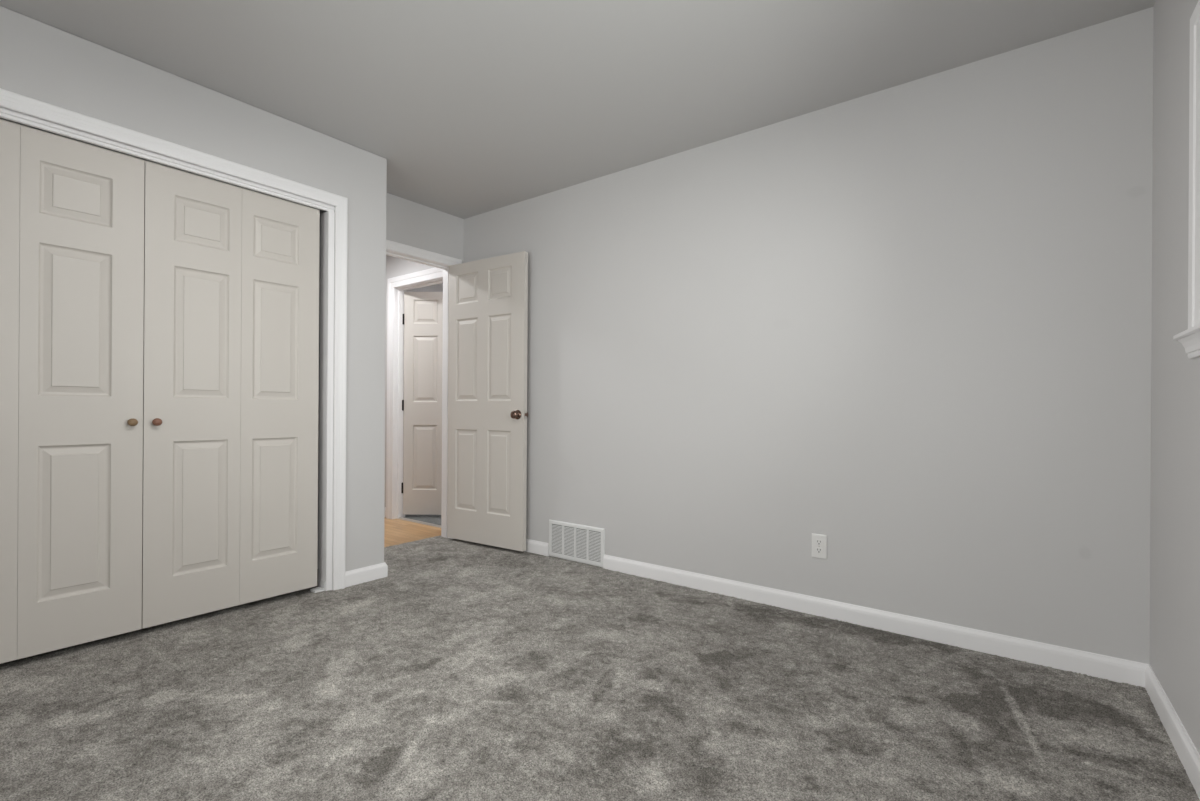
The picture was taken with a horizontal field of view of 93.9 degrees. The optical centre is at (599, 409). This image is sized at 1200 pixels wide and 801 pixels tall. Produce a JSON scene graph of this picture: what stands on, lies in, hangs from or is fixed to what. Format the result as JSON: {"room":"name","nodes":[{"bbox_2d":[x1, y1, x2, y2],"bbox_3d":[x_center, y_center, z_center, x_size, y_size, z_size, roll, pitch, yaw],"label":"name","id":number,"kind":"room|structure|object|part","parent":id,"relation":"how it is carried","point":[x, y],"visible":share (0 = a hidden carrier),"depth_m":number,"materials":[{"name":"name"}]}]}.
{"room":"empty bedroom","nodes":[
{"label":"empty bedroom","id":0,"kind":"room"},
{"bbox_2d":[0,6,386,589],"bbox_3d":[-2.078,-0.223,2.269,0.100,2.494,2.602,0,0,37],"label":"wall","id":1,"kind":"structure","parent":0,"point":[40,61],"depth_m":2.82,"materials":[{"name":"grey paint"}]},
{"bbox_2d":[0,119,144,663],"bbox_3d":[-2.188,-0.065,2.109,0.064,2.012,0.746,0,0,37],"label":"bifold door","id":2,"kind":"structure","parent":1,"relation":"in","point":[72,211],"depth_m":2.22,"materials":[{"name":"beige paint"}]},
{"bbox_3d":[-2.312,-0.066,1.969,0.032,2.012,0.373,0,0,37],"label":"door","id":3,"kind":"part","parent":2,"relation":"part of","materials":[{"name":"beige paint"}]},
{"bbox_3d":[-1.969,0.055,2.362,0.020,0.033,0.036,0,0,37],"label":"knob","id":4,"kind":"part","parent":2,"relation":"part of","materials":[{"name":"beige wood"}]},
{"bbox_2d":[0,88,347,592],"bbox_3d":[-1.947,-0.089,2.428,0.116,2.147,1.699,0,0,37],"label":"door frame","id":5,"kind":"structure","parent":1,"relation":"attached to","point":[15,107],"depth_m":3.02,"materials":[{"name":"white paint"}]},
{"bbox_2d":[142,161,319,628],"bbox_3d":[-1.735,-0.062,2.706,0.064,2.012,0.746,0,0,37],"label":"bifold door","id":6,"kind":"structure","parent":1,"relation":"in","point":[231,332],"depth_m":2.66,"materials":[{"name":"beige paint"}]},
{"bbox_3d":[-1.919,0.055,2.429,0.020,0.033,0.036,0,0,37],"label":"knob","id":7,"kind":"part","parent":6,"relation":"part of","materials":[{"name":"brown wood"}]},
{"bbox_3d":[-1.859,-0.063,2.565,0.032,2.012,0.373,0,0,37],"label":"door","id":8,"kind":"part","parent":6,"relation":"part of","materials":[{"name":"beige paint"}]},
{"bbox_3d":[-1.633,-0.061,2.863,0.032,2.012,0.373,0,0,37],"label":"door","id":9,"kind":"part","parent":6,"relation":"part of","materials":[{"name":"beige paint"}]},
{"bbox_2d":[0,118,463,568],"bbox_3d":[-2.175,-0.224,2.935,0.120,2.494,3.546,0,0,37],"label":"wall","id":10,"kind":"structure","parent":0,"point":[408,222],"depth_m":3.98,"materials":[{"name":"grey paint"}]},
{"bbox_2d":[386,239,461,538],"bbox_3d":[-1.394,-0.078,3.966,0.154,2.132,0.897,0,0,37],"label":"door frame","id":11,"kind":"structure","parent":10,"relation":"attached to","point":[394,249],"depth_m":4.26,"materials":[{"name":"white paint"}]},
{"bbox_3d":[-1.448,-0.078,4.008,0.017,2.132,0.897,0,0,37],"label":"casing","id":12,"kind":"part","parent":11,"relation":"part of","materials":[{"name":"white paint"}]},
{"bbox_2d":[447,251,527,551],"bbox_3d":[-0.818,-0.056,4.007,0.769,2.032,0.140,0,0,33],"label":"door","id":13,"kind":"structure","parent":11,"relation":"attached to","point":[488,299],"depth_m":3.98,"materials":[{"name":"beige paint"}]},
{"bbox_3d":[-0.580,0.036,3.787,0.055,0.055,0.032,0,0,33],"label":"knob","id":14,"kind":"part","parent":13,"relation":"part of","materials":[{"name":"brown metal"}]},
{"bbox_2d":[385,255,434,506],"bbox_3d":[-1.646,-0.220,4.943,2.200,2.494,0.115,0,0,37],"label":"wall","id":15,"kind":"structure","parent":0,"point":[395,267],"depth_m":5.04,"materials":[{"name":"paint"}]},
{"bbox_2d":[386,267,442,527],"bbox_3d":[-1.507,-0.095,4.825,0.953,2.164,0.135,0,0,37],"label":"door frame","id":16,"kind":"structure","parent":15,"relation":"attached to","point":[396,286],"depth_m":5.03,"materials":[{"name":"white paint"}]},
{"bbox_2d":[401,292,442,514],"bbox_3d":[-1.422,-0.055,5.104,0.766,2.022,0.140,0,0,0],"label":"door","id":17,"kind":"structure","parent":15,"relation":"in","point":[421,486],"depth_m":5.09,"materials":[{"name":"beige paint"}]},
{"bbox_2d":[406,283,442,291],"bbox_3d":[-2.558,-0.226,5.644,0.100,2.494,5.300,0,0,37],"label":"wall","id":18,"kind":"structure","parent":0,"point":[437,287],"depth_m":6.38,"materials":[{"name":"paint"}]},
{"bbox_2d":[0,0,1155,218],"bbox_3d":[-0.555,-1.510,1.712,4.170,0.100,3.746,0,0,37],"label":"ceiling","id":19,"kind":"structure","parent":0,"point":[472,107],"depth_m":2.34,"materials":[{"name":"paint"}]},
{"bbox_2d":[0,514,1199,800],"bbox_3d":[-0.687,1.010,3.548,6.227,0.066,6.370,0,0,37],"label":"floor","id":20,"kind":"structure","parent":0,"point":[468,671],"depth_m":1.86,"materials":[{"name":"grey carpet"}]},
{"bbox_2d":[464,7,1153,663],"bbox_3d":[0.535,-0.207,3.160,4.170,2.494,0.089,0,0,37],"label":"wall","id":21,"kind":"structure","parent":0,"point":[907,326],"depth_m":2.53,"materials":[{"name":"grey paint"}]},
{"bbox_2d":[526,539,548,555],"bbox_3d":[-0.699,0.940,4.027,0.884,0.085,0.013,0,0,37],"label":"baseboard","id":22,"kind":"structure","parent":21,"relation":"attached to","point":[532,546],"depth_m":3.81,"materials":[{"name":"white paint"}]},
{"bbox_2d":[549,520,604,566],"bbox_3d":[-0.159,0.862,3.618,0.462,0.241,0.012,0,0,37],"label":"air vent","id":23,"kind":"object","parent":21,"relation":"in","point":[568,541],"visible":1,"depth_m":3.61,"materials":[{"name":"white metal"}]},
{"bbox_2d":[812,533,826,558],"bbox_3d":[1.056,0.660,2.700,0.071,0.115,0.009,0,0,37],"label":"wall outlet","id":24,"kind":"object","parent":21,"relation":"attached to","point":[819,541],"visible":1,"depth_m":2.70,"materials":[{"name":"white plastic"}]},
{"bbox_2d":[815,547,822,553],"bbox_3d":[1.054,0.679,2.697,0.033,0.027,0.002,0,0,37],"label":"receptacle","id":25,"kind":"object","parent":24,"relation":"attached to","point":[818,550],"depth_m":2.70,"materials":[{"name":"white plastic"}]},
{"bbox_2d":[816,539,822,544],"bbox_3d":[1.054,0.640,2.697,0.033,0.027,0.002,0,0,37],"label":"receptacle","id":26,"kind":"object","parent":24,"relation":"attached to","point":[818,541],"depth_m":2.70,"materials":[{"name":"white plastic"}]},
{"bbox_2d":[603,555,1149,687],"bbox_3d":[0.996,0.951,2.741,2.438,0.085,0.013,0,0,37],"label":"baseboard","id":27,"kind":"structure","parent":21,"relation":"attached to","point":[1114,669],"depth_m":2.46,"materials":[{"name":"white paint"}]},
{"bbox_2d":[1150,0,1199,754],"bbox_3d":[0.970,-0.204,0.513,0.141,2.494,3.646,0,0,36],"label":"wall","id":28,"kind":"structure","parent":0,"point":[1175,377],"depth_m":1.74,"materials":[{"name":"grey paint"}]},
{"bbox_2d":[1145,664,1199,799],"bbox_3d":[0.919,0.950,0.583,0.017,0.085,3.537,0,0,36],"label":"baseboard","id":29,"kind":"structure","parent":28,"relation":"attached to","point":[1187,752],"depth_m":1.65,"materials":[{"name":"white paint"}]},
{"bbox_2d":[1173,0,1199,358],"bbox_3d":[1.091,-0.607,0.709,0.169,0.926,2.076,0,0,36],"label":"window","id":30,"kind":"structure","parent":28,"relation":"in","point":[1189,338],"depth_m":1.49,"materials":[{"name":"white paint"}]},
{"bbox_3d":[1.043,-0.643,0.745,0.020,0.854,1.930,0,0,36],"label":"casing","id":31,"kind":"part","parent":30,"relation":"part of","materials":[{"name":"white paint"}]},
{"bbox_3d":[-1.509,-0.220,3.408,0.370,2.494,0.100,0,0,37],"label":"wall","id":32,"kind":"structure","parent":0,"visible":0},
{"bbox_2d":[345,562,387,587],"bbox_3d":[-1.511,0.935,3.321,0.483,0.085,0.258,0,0,37],"label":"baseboard","id":33,"kind":"structure","parent":32,"relation":"attached to","point":[373,572],"depth_m":3.17,"materials":[{"name":"white paint"}]}
]}

